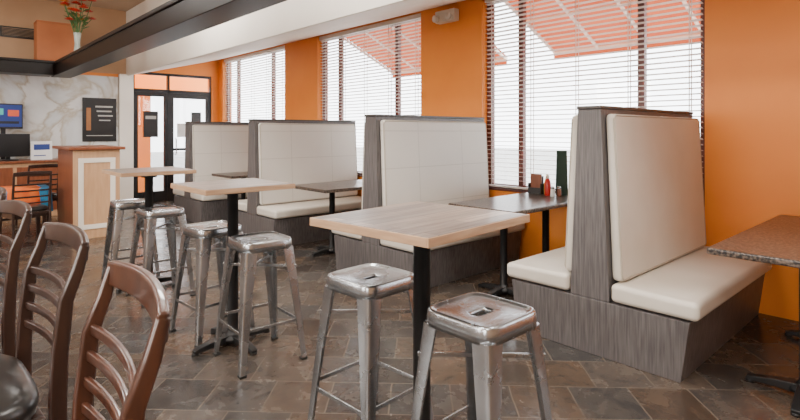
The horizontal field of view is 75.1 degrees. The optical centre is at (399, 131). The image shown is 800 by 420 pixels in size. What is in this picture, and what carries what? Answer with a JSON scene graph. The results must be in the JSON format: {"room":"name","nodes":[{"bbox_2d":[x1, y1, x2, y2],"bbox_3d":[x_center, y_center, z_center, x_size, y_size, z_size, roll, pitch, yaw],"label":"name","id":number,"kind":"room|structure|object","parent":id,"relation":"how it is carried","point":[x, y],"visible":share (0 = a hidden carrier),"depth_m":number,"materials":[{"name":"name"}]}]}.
{"room":"cafe","nodes":[
{"label":"cafe","id":0,"kind":"room"},
{"bbox_2d":[50,0,144,10],"bbox_3d":[-2.357,-2.300,2.996,9.000,0.100,14.000,0,0,-43],"label":"ceiling","id":1,"kind":"structure","parent":0,"point":[121,5],"depth_m":9.11,"materials":[{"name":"paint"}]},
{"bbox_2d":[0,0,217,121],"bbox_3d":[-7.109,-0.450,7.999,8.800,3.600,0.200,0,0,-43],"label":"wall","id":2,"kind":"structure","parent":0,"point":[14,13],"depth_m":9.20,"materials":[{"name":"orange paint"}]},
{"bbox_2d":[0,25,33,39],"bbox_3d":[-6.298,-1.640,8.594,0.500,0.180,0.020,0,0,-43],"label":"air vent","id":3,"kind":"object","parent":2,"relation":"in","point":[1,26],"visible":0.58,"depth_m":8.57,"materials":[{"name":"black metal"}]},
{"bbox_2d":[0,74,117,158],"bbox_3d":[-7.652,0.170,7.320,6.680,2.360,0.058,0,0,-43],"label":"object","id":4,"kind":"structure","parent":2,"relation":"attached to","point":[52,106],"depth_m":8.89,"materials":[{"name":"stone"}]},
{"bbox_2d":[82,97,115,141],"bbox_3d":[-5.394,-0.220,9.340,0.540,0.780,0.016,0,0,-43],"label":"poster","id":5,"kind":"object","parent":2,"relation":"attached to","point":[98,114],"visible":1,"depth_m":9.32,"materials":[{"name":"black paper"}]},
{"bbox_2d":[86,108,90,129],"bbox_3d":[-5.518,-0.230,9.217,0.070,0.400,0.003,0,0,-43],"label":"picture","id":6,"kind":"object","parent":5,"relation":"attached to","point":[88,110],"depth_m":9.21},
{"bbox_2d":[95,106,112,107],"bbox_3d":[-5.338,-0.455,9.383,0.280,0.030,0.003,0,0,-43],"label":"print","id":7,"kind":"object","parent":5,"relation":"attached to","point":[95,106],"depth_m":9.38},
{"bbox_2d":[118,74,133,199],"bbox_3d":[-5.092,0.140,9.662,0.240,2.420,0.088,0,0,-43],"label":"trim","id":8,"kind":"structure","parent":2,"relation":"attached to","point":[125,83],"depth_m":9.63,"materials":[{"name":"beige paint"}]},
{"bbox_2d":[135,91,166,201],"bbox_3d":[-4.813,0.290,10.052,0.600,2.120,0.078,0,0,-43],"label":"door","id":9,"kind":"structure","parent":2,"relation":"in","point":[150,118],"depth_m":10.05,"materials":[{"name":"black metal"}]},
{"bbox_2d":[134,72,210,200],"bbox_3d":[-4.510,0.100,10.343,1.500,2.500,0.080,0,0,-43],"label":"trim","id":10,"kind":"structure","parent":2,"relation":"attached to","point":[168,91],"depth_m":10.24,"materials":[{"name":"black metal"}]},
{"bbox_2d":[170,93,209,199],"bbox_3d":[-4.250,0.290,10.541,0.810,2.120,0.122,0,0,-43],"label":"door","id":11,"kind":"structure","parent":2,"relation":"in","point":[195,116],"depth_m":10.38,"materials":[{"name":"black metal"}]},
{"bbox_2d":[135,74,207,191],"bbox_3d":[-4.933,-0.150,11.171,3.300,3.000,1.490,0,0,-43],"label":"wall","id":12,"kind":"structure","parent":0,"point":[141,81],"depth_m":11.48,"materials":[{"name":"orange paint"}]},
{"bbox_2d":[0,200,799,419],"bbox_3d":[-2.357,1.400,2.996,9.000,0.100,14.000,0,0,-43],"label":"floor","id":13,"kind":"structure","parent":0,"point":[582,385],"depth_m":3.02,"materials":[{"name":"tile"}]},
{"bbox_2d":[0,187,6,199],"bbox_3d":[-1.970,0.800,2.160,0.430,1.102,0.521,0,0,43],"label":"bar chair","id":14,"kind":"object","parent":13,"relation":"on","point":[3,192],"visible":0.7,"depth_m":2.21,"materials":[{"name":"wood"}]},
{"bbox_2d":[0,200,31,356],"bbox_3d":[-1.523,0.800,1.676,0.430,1.102,0.521,0,0,41],"label":"bar chair","id":15,"kind":"object","parent":13,"relation":"on","point":[22,209],"visible":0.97,"depth_m":1.69,"materials":[{"name":"brown wood"}]},
{"bbox_2d":[0,171,52,244],"bbox_3d":[-4.454,0.902,6.195,0.521,0.897,0.430,0,0,37],"label":"dining chair","id":16,"kind":"object","parent":13,"relation":"on","point":[38,210],"visible":0.75,"depth_m":6.13,"materials":[{"name":"black wood"}]},
{"bbox_2d":[0,185,52,234],"bbox_3d":[-4.930,1.033,6.744,0.666,0.634,0.690,0,0,-43],"label":"cloth table","id":17,"kind":"object","parent":13,"relation":"on","point":[33,187],"visible":0.4,"depth_m":6.61,"materials":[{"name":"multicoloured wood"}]},
{"bbox_2d":[0,158,57,216],"bbox_3d":[-7.369,0.900,7.093,5.290,0.900,0.620,0,0,-43],"label":"counter","id":18,"kind":"object","parent":13,"relation":"on","point":[7,168],"depth_m":8.13,"materials":[{"name":"brown wood"}]},
{"bbox_2d":[0,103,22,159],"bbox_3d":[-6.303,-0.002,8.266,0.180,0.900,0.500,0,0,35],"label":"monitor","id":19,"kind":"object","parent":18,"relation":"on","point":[11,115],"visible":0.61,"depth_m":8.30,"materials":[{"name":"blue plastic"}]},
{"bbox_2d":[0,134,29,160],"bbox_3d":[-6.138,0.238,8.146,0.180,0.420,0.560,0,0,35],"label":"monitor","id":20,"kind":"object","parent":18,"relation":"on","point":[11,145],"visible":1,"depth_m":8.17,"materials":[{"name":"black plastic"}]},
{"bbox_2d":[0,158,57,163],"bbox_3d":[-7.369,0.469,7.093,5.290,0.039,0.620,0,0,-43],"label":"countertop","id":21,"kind":"structure","parent":18,"relation":"on","point":[20,161],"depth_m":8.21,"materials":[{"name":"brown wood"}]},
{"bbox_2d":[31,141,51,159],"bbox_3d":[-5.816,0.298,8.442,0.014,0.300,0.320,0,0,27],"label":"card","id":22,"kind":"object","parent":18,"relation":"on","point":[40,150],"visible":0.95,"depth_m":8.43,"materials":[{"name":"paper"}]},
{"bbox_2d":[34,144,49,149],"bbox_3d":[-5.811,0.243,8.440,0.002,0.090,0.240,0,0,27],"label":"print","id":23,"kind":"object","parent":22,"relation":"attached to","point":[36,146],"depth_m":8.44},
{"bbox_2d":[15,164,57,228],"bbox_3d":[-5.228,0.902,7.521,0.521,0.897,0.430,0,0,37],"label":"dining chair","id":24,"kind":"object","parent":13,"relation":"on","point":[54,194],"visible":0.32,"depth_m":7.43,"materials":[{"name":"black wood"}]},
{"bbox_2d":[0,222,89,419],"bbox_3d":[-1.038,0.800,1.195,0.430,1.102,0.521,0,0,44],"label":"bar chair","id":25,"kind":"object","parent":13,"relation":"on","point":[19,394],"visible":1,"depth_m":1.23,"materials":[{"name":"brown wood"}]},
{"bbox_2d":[52,145,124,238],"bbox_3d":[-4.205,0.770,7.005,0.640,1.160,1.100,0,0,-43],"label":"counter","id":26,"kind":"object","parent":13,"relation":"on","point":[85,193],"visible":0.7,"depth_m":6.64,"materials":[{"name":"brown wood"}]},
{"bbox_2d":[52,145,124,150],"bbox_3d":[-4.205,0.209,7.005,0.640,0.039,1.100,0,0,-43],"label":"countertop","id":27,"kind":"structure","parent":26,"relation":"on","point":[71,147],"depth_m":6.72,"materials":[{"name":"brown wood"}]},
{"bbox_2d":[72,261,169,419],"bbox_3d":[-0.638,0.800,0.754,0.521,1.102,0.430,0,0,-39],"label":"bar chair","id":28,"kind":"object","parent":13,"relation":"on","point":[134,280],"visible":1,"depth_m":0.92,"materials":[{"name":"brown wood"}]},
{"bbox_2d":[101,198,159,278],"bbox_3d":[-2.469,0.990,4.770,0.418,0.720,0.418,0,0,-39],"label":"metal stool","id":29,"kind":"object","parent":13,"relation":"on","point":[115,218],"visible":0.6,"depth_m":4.72,"materials":[{"name":"metal"}]},
{"bbox_2d":[102,166,196,292],"bbox_3d":[-2.195,0.839,4.546,0.600,1.022,0.600,0,0,-43],"label":"table","id":30,"kind":"object","parent":13,"relation":"on","point":[148,173],"visible":0.48,"depth_m":4.51,"materials":[{"name":"brown wood"}]},
{"bbox_2d":[125,205,195,306],"bbox_3d":[-1.979,0.990,4.297,0.418,0.720,0.418,0,0,-45],"label":"metal stool","id":31,"kind":"object","parent":13,"relation":"on","point":[169,212],"visible":0.84,"depth_m":4.27,"materials":[{"name":"metal"}]},
{"bbox_2d":[173,121,248,222],"bbox_3d":[-2.685,0.595,8.476,1.570,1.510,1.220,0,0,-43],"label":"bench","id":32,"kind":"object","parent":13,"relation":"on","point":[210,147],"visible":0.33,"depth_m":8.00,"materials":[{"name":"beige leather"}]},
{"bbox_2d":[173,189,183,196],"bbox_3d":[-2.938,0.950,8.750,1.570,0.109,0.475,0,0,-43],"label":"seat cushion","id":33,"kind":"object","parent":32,"relation":"on","point":[178,193],"depth_m":8.21,"materials":[{"name":"beige leather"}]},
{"bbox_2d":[190,193,246,200],"bbox_3d":[-2.432,0.950,8.202,1.570,0.109,0.475,0,0,-43],"label":"seat cushion","id":34,"kind":"object","parent":32,"relation":"on","point":[193,197],"depth_m":7.67,"materials":[{"name":"beige leather"}]},
{"bbox_2d":[192,125,248,181],"bbox_3d":[-2.592,0.390,8.379,1.485,1.000,0.107,0,0,-43],"label":"cushion","id":35,"kind":"object","parent":32,"relation":"on","point":[215,148],"depth_m":8.12,"materials":[{"name":"beige leather"}]},
{"bbox_2d":[169,220,254,347],"bbox_3d":[-1.274,0.990,3.533,0.418,0.720,0.418,0,0,43],"label":"metal stool","id":36,"kind":"object","parent":13,"relation":"on","point":[203,232],"visible":0.74,"depth_m":3.44,"materials":[{"name":"metal"}]},
{"bbox_2d":[212,171,247,199],"bbox_3d":[-1.954,0.973,7.721,1.450,0.755,0.660,0,0,-43],"label":"table","id":37,"kind":"object","parent":13,"relation":"on","point":[232,175],"visible":0.06,"depth_m":7.28,"materials":[{"name":"laminate"}]},
{"bbox_2d":[171,178,294,355],"bbox_3d":[-1.069,0.839,3.327,0.580,1.022,0.560,0,0,-43],"label":"table","id":38,"kind":"object","parent":13,"relation":"on","point":[231,188],"visible":0.88,"depth_m":3.29,"materials":[{"name":"brown wood"}]},
{"bbox_2d":[212,231,307,378],"bbox_3d":[-0.844,0.990,3.126,0.418,0.720,0.418,0,0,-40],"label":"metal stool","id":39,"kind":"object","parent":13,"relation":"on","point":[249,245],"visible":1,"depth_m":3.08,"materials":[{"name":"metal"}]},
{"bbox_2d":[238,119,361,244],"bbox_3d":[-1.261,0.595,6.933,1.570,1.510,1.220,0,0,-43],"label":"bench","id":40,"kind":"object","parent":13,"relation":"on","point":[296,152],"visible":0.86,"depth_m":6.56,"materials":[{"name":"beige leather"}]},
{"bbox_2d":[238,199,246,211],"bbox_3d":[-1.513,0.950,7.207,1.570,0.109,0.475,0,0,-43],"label":"seat cushion","id":41,"kind":"object","parent":40,"relation":"on","point":[242,204],"depth_m":6.61,"materials":[{"name":"beige leather"}]},
{"bbox_2d":[258,123,356,204],"bbox_3d":[-1.167,0.390,6.835,1.485,1.000,0.107,0,0,-43],"label":"cushion","id":42,"kind":"object","parent":40,"relation":"on","point":[296,153],"depth_m":6.74,"materials":[{"name":"beige leather"}]},
{"bbox_2d":[257,196,361,218],"bbox_3d":[-1.008,0.950,6.659,1.570,0.109,0.475,0,0,-43],"label":"seat cushion","id":43,"kind":"object","parent":40,"relation":"on","point":[318,206],"depth_m":6.38,"materials":[{"name":"beige leather"}]},
{"bbox_2d":[294,179,361,256],"bbox_3d":[-0.449,0.973,6.090,1.500,0.755,0.700,0,0,-43],"label":"table","id":44,"kind":"object","parent":13,"relation":"on","point":[331,188],"visible":0.33,"depth_m":5.77,"materials":[{"name":"laminate"}]},
{"bbox_2d":[308,263,433,419],"bbox_3d":[-0.130,0.990,2.316,0.418,0.720,0.418,0,0,44],"label":"metal stool","id":45,"kind":"object","parent":13,"relation":"on","point":[369,283],"visible":0.93,"depth_m":2.22,"materials":[{"name":"metal"}]},
{"bbox_2d":[310,201,529,419],"bbox_3d":[0.085,0.839,2.038,0.590,1.022,0.640,0,0,42],"label":"table","id":46,"kind":"object","parent":13,"relation":"on","point":[424,226],"visible":0.98,"depth_m":2.00,"materials":[{"name":"brown wood"}]},
{"bbox_2d":[332,114,524,292],"bbox_3d":[0.299,0.595,5.242,1.570,1.510,1.220,0,0,-43],"label":"bench","id":47,"kind":"object","parent":13,"relation":"on","point":[407,158],"visible":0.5,"depth_m":4.89,"materials":[{"name":"beige leather"}]},
{"bbox_2d":[332,230,361,239],"bbox_3d":[0.046,0.950,5.516,1.570,0.109,0.475,0,0,-43],"label":"seat cushion","id":48,"kind":"object","parent":47,"relation":"on","point":[342,235],"depth_m":4.98,"materials":[{"name":"beige leather"}]},
{"bbox_2d":[362,133,364,209],"bbox_3d":[0.209,0.390,5.343,1.485,1.000,0.107,0,0,-43],"label":"cushion","id":49,"kind":"object","parent":47,"relation":"on","point":[364,133],"depth_m":4.85,"materials":[{"name":"beige leather"}]},
{"bbox_2d":[380,120,488,205],"bbox_3d":[0.392,0.390,5.145,1.485,1.000,0.107,0,0,-43],"label":"cushion","id":50,"kind":"object","parent":47,"relation":"on","point":[445,162],"depth_m":5.05,"materials":[{"name":"beige leather"}]},
{"bbox_2d":[380,223,524,252],"bbox_3d":[0.552,0.950,4.969,1.570,0.109,0.475,0,0,-43],"label":"seat cushion","id":51,"kind":"object","parent":47,"relation":"on","point":[384,244],"depth_m":4.61,"materials":[{"name":"beige leather"}]},
{"bbox_2d":[411,292,551,419],"bbox_3d":[0.291,0.990,1.864,0.418,0.720,0.418,0,0,-43],"label":"metal stool","id":52,"kind":"object","parent":13,"relation":"on","point":[485,322],"visible":1,"depth_m":1.82,"materials":[{"name":"metal"}]},
{"bbox_2d":[448,192,567,295],"bbox_3d":[1.103,0.973,4.556,1.300,0.755,0.660,0,0,-43],"label":"table","id":53,"kind":"object","parent":13,"relation":"on","point":[524,203],"visible":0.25,"depth_m":4.33,"materials":[{"name":"laminate"}]},
{"bbox_2d":[528,173,543,193],"bbox_3d":[1.335,0.499,5.042,0.120,0.190,0.140,0,0,-43],"label":"holder","id":54,"kind":"object","parent":53,"relation":"on","point":[536,186],"visible":0.88,"depth_m":5.01,"materials":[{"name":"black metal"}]},
{"bbox_2d":[545,174,550,195],"bbox_3d":[1.385,0.494,4.870,0.060,0.200,0.060,0,0,-43],"label":"ketchup bottle","id":55,"kind":"object","parent":53,"relation":"on","point":[547,181],"visible":0.94,"depth_m":4.85,"materials":[{"name":"red plastic"}]},
{"bbox_2d":[550,186,554,196],"bbox_3d":[1.402,0.547,4.777,0.044,0.095,0.044,0,0,-43],"label":"salt shaker","id":56,"kind":"object","parent":53,"relation":"on","point":[552,192],"visible":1,"depth_m":4.76,"materials":[{"name":"glass"}]},
{"bbox_2d":[557,186,560,196],"bbox_3d":[1.466,0.547,4.796,0.044,0.095,0.044,0,0,-43],"label":"pepper shaker","id":57,"kind":"object","parent":53,"relation":"on","point":[558,187],"visible":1,"depth_m":4.78,"materials":[{"name":"brown glass"}]},
{"bbox_2d":[555,151,567,195],"bbox_3d":[1.520,0.385,4.886,0.100,0.420,0.060,0,0,-3],"label":"tent card","id":58,"kind":"object","parent":53,"relation":"on","point":[561,156],"visible":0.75,"depth_m":4.87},
{"bbox_2d":[507,105,771,382],"bbox_3d":[1.723,0.595,3.699,1.570,1.510,1.220,0,0,-43],"label":"bench","id":59,"kind":"object","parent":13,"relation":"on","point":[634,282],"visible":0.98,"depth_m":3.22,"materials":[{"name":"grey wood"}]},
{"bbox_2d":[507,247,570,289],"bbox_3d":[1.470,0.950,3.973,1.570,0.109,0.475,0,0,-43],"label":"seat cushion","id":60,"kind":"object","parent":59,"relation":"on","point":[547,270],"depth_m":3.49,"materials":[{"name":"beige leather"}]},
{"bbox_2d":[566,115,577,270],"bbox_3d":[1.633,0.390,3.800,1.485,1.000,0.107,0,0,-43],"label":"cushion","id":61,"kind":"object","parent":59,"relation":"on","point":[572,163],"depth_m":3.30,"materials":[{"name":"beige leather"}]},
{"bbox_2d":[606,114,705,280],"bbox_3d":[1.816,0.390,3.602,1.485,1.000,0.107,0,0,-43],"label":"cushion","id":62,"kind":"object","parent":59,"relation":"on","point":[655,210],"depth_m":3.41,"materials":[{"name":"beige leather"}]},
{"bbox_2d":[612,246,771,321],"bbox_3d":[1.976,0.950,3.425,1.570,0.109,0.475,0,0,-43],"label":"seat cushion","id":63,"kind":"object","parent":59,"relation":"on","point":[686,287],"depth_m":3.08,"materials":[{"name":"beige leather"}]},
{"bbox_2d":[707,215,799,417],"bbox_3d":[2.404,0.973,2.954,1.580,0.755,0.720,0,0,-43],"label":"table","id":64,"kind":"object","parent":13,"relation":"on","point":[776,240],"visible":1,"depth_m":2.72,"materials":[{"name":"stone"}]},
{"bbox_2d":[218,0,799,320],"bbox_3d":[0.877,-0.450,5.980,0.200,3.600,14.000,0,0,-43],"label":"wall","id":65,"kind":"structure","parent":0,"point":[752,47],"depth_m":4.04,"materials":[{"name":"orange paint"}]},
{"bbox_2d":[227,49,284,121],"bbox_3d":[-2.736,-0.435,9.925,0.060,2.130,2.500,0,0,-43],"label":"window","id":66,"kind":"structure","parent":65,"relation":"in","point":[239,99],"depth_m":10.44,"materials":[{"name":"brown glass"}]},
{"bbox_2d":[224,45,284,121],"bbox_3d":[-2.790,-0.448,9.876,0.057,2.095,2.460,0,0,-43],"label":"window blind","id":67,"kind":"object","parent":66,"relation":"attached to","point":[273,50],"visible":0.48,"depth_m":9.80,"materials":[{"name":"white plastic"}]},
{"bbox_2d":[126,0,464,75],"bbox_3d":[0.149,-1.645,5.307,1.778,1.205,13.598,0,0,-43],"label":"ceiling","id":68,"kind":"structure","parent":65,"relation":"attached to","point":[288,21],"depth_m":6.17,"materials":[{"name":"beige paint"}]},
{"bbox_2d":[322,19,417,171],"bbox_3d":[-0.431,-0.435,7.427,0.060,2.130,2.300,0,0,-43],"label":"window","id":69,"kind":"structure","parent":65,"relation":"in","point":[398,61],"depth_m":7.90,"materials":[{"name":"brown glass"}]},
{"bbox_2d":[319,13,420,173],"bbox_3d":[-0.485,-0.448,7.377,0.057,2.095,2.260,0,0,-43],"label":"window blind","id":70,"kind":"object","parent":69,"relation":"attached to","point":[363,30],"visible":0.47,"depth_m":7.26,"materials":[{"name":"white plastic"}]},
{"bbox_2d":[344,21,507,76],"bbox_3d":[0.180,-1.365,7.990,1.478,0.770,2.500,0,0,-43],"label":"awning","id":71,"kind":"object","parent":65,"relation":"attached to","point":[413,48],"visible":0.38,"depth_m":8.50,"materials":[{"name":"fabric"}]},
{"bbox_2d":[432,8,458,24],"bbox_3d":[0.528,-1.359,6.093,0.156,0.141,0.302,0,0,-43],"label":"emergency light","id":72,"kind":"object","parent":65,"relation":"attached to","point":[449,15],"visible":1,"depth_m":6.07,"materials":[{"name":"white plastic"}]},
{"bbox_2d":[487,0,704,206],"bbox_3d":[1.760,-0.435,5.053,0.060,2.130,2.240,0,0,-43],"label":"window","id":73,"kind":"structure","parent":65,"relation":"in","point":[521,132],"depth_m":5.51,"materials":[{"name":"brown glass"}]},
{"bbox_2d":[485,0,703,190],"bbox_3d":[1.706,-0.448,5.003,0.057,2.095,2.200,0,0,-43],"label":"window blind","id":74,"kind":"object","parent":73,"relation":"attached to","point":[486,1],"visible":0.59,"depth_m":5.00,"materials":[{"name":"white plastic"}]},
{"bbox_2d":[489,186,704,207],"bbox_3d":[1.697,0.621,4.995,0.108,0.021,2.236,0,0,-43],"label":"trim","id":75,"kind":"structure","parent":65,"relation":"attached to","point":[490,188],"depth_m":5.52,"materials":[{"name":"brown wood"}]},
{"bbox_2d":[504,0,699,57],"bbox_3d":[2.370,-1.365,5.616,1.478,0.770,2.440,0,0,-43],"label":"awning","id":76,"kind":"object","parent":65,"relation":"attached to","point":[512,1],"visible":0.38,"depth_m":6.06,"materials":[{"name":"fabric"}]},
{"bbox_3d":[2.323,-0.450,-2.075,8.600,3.600,0.200,0,0,-43],"label":"wall","id":77,"kind":"structure","parent":0,"visible":0},
{"bbox_2d":[51,0,286,77],"bbox_3d":[-1.174,-1.011,3.801,0.310,0.222,13.160,0,0,-43],"label":"ceiling beam","id":78,"kind":"structure","parent":77,"relation":"attached to","point":[173,20],"depth_m":4.87,"materials":[{"name":"brown wood"}]},
{"bbox_2d":[33,20,74,60],"bbox_3d":[-5.579,-1.439,8.405,0.530,0.630,0.310,0,0,-43],"label":"crate","id":79,"kind":"object","parent":78,"relation":"on","point":[53,41],"visible":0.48,"depth_m":8.27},
{"bbox_2d":[59,0,95,50],"bbox_3d":[-4.811,-1.565,7.779,0.464,0.882,0.516,0,0,3],"label":"flower vase","id":80,"kind":"object","parent":78,"relation":"on","point":[77,36],"visible":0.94,"depth_m":7.75,"materials":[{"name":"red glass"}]},
{"bbox_3d":[-5.522,-0.450,-0.061,0.200,3.600,13.800,0,0,-43],"label":"wall","id":81,"kind":"structure","parent":0,"visible":0},
{"bbox_2d":[0,57,54,76],"bbox_3d":[-7.637,-1.011,6.492,5.560,0.222,0.440,0,0,-43],"label":"trim","id":82,"kind":"structure","parent":81,"relation":"attached to","point":[10,66],"depth_m":8.00,"materials":[{"name":"brown wood"}]},
{"label":"outside","id":83,"kind":"structure","parent":0,"visible":0},
{"bbox_2d":[153,183,162,190],"bbox_3d":[-19.134,1.490,17.041,14.990,0.040,29.000,0,0,-43],"label":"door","id":84,"kind":"structure","parent":83,"point":[156,187],"depth_m":13.77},
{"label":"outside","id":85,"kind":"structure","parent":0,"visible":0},
{"bbox_2d":[151,147,569,187],"bbox_3d":[11.449,1.490,20.770,35.000,0.040,65.000,0,0,-43],"label":"ground","id":86,"kind":"structure","parent":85,"point":[156,157],"depth_m":24.27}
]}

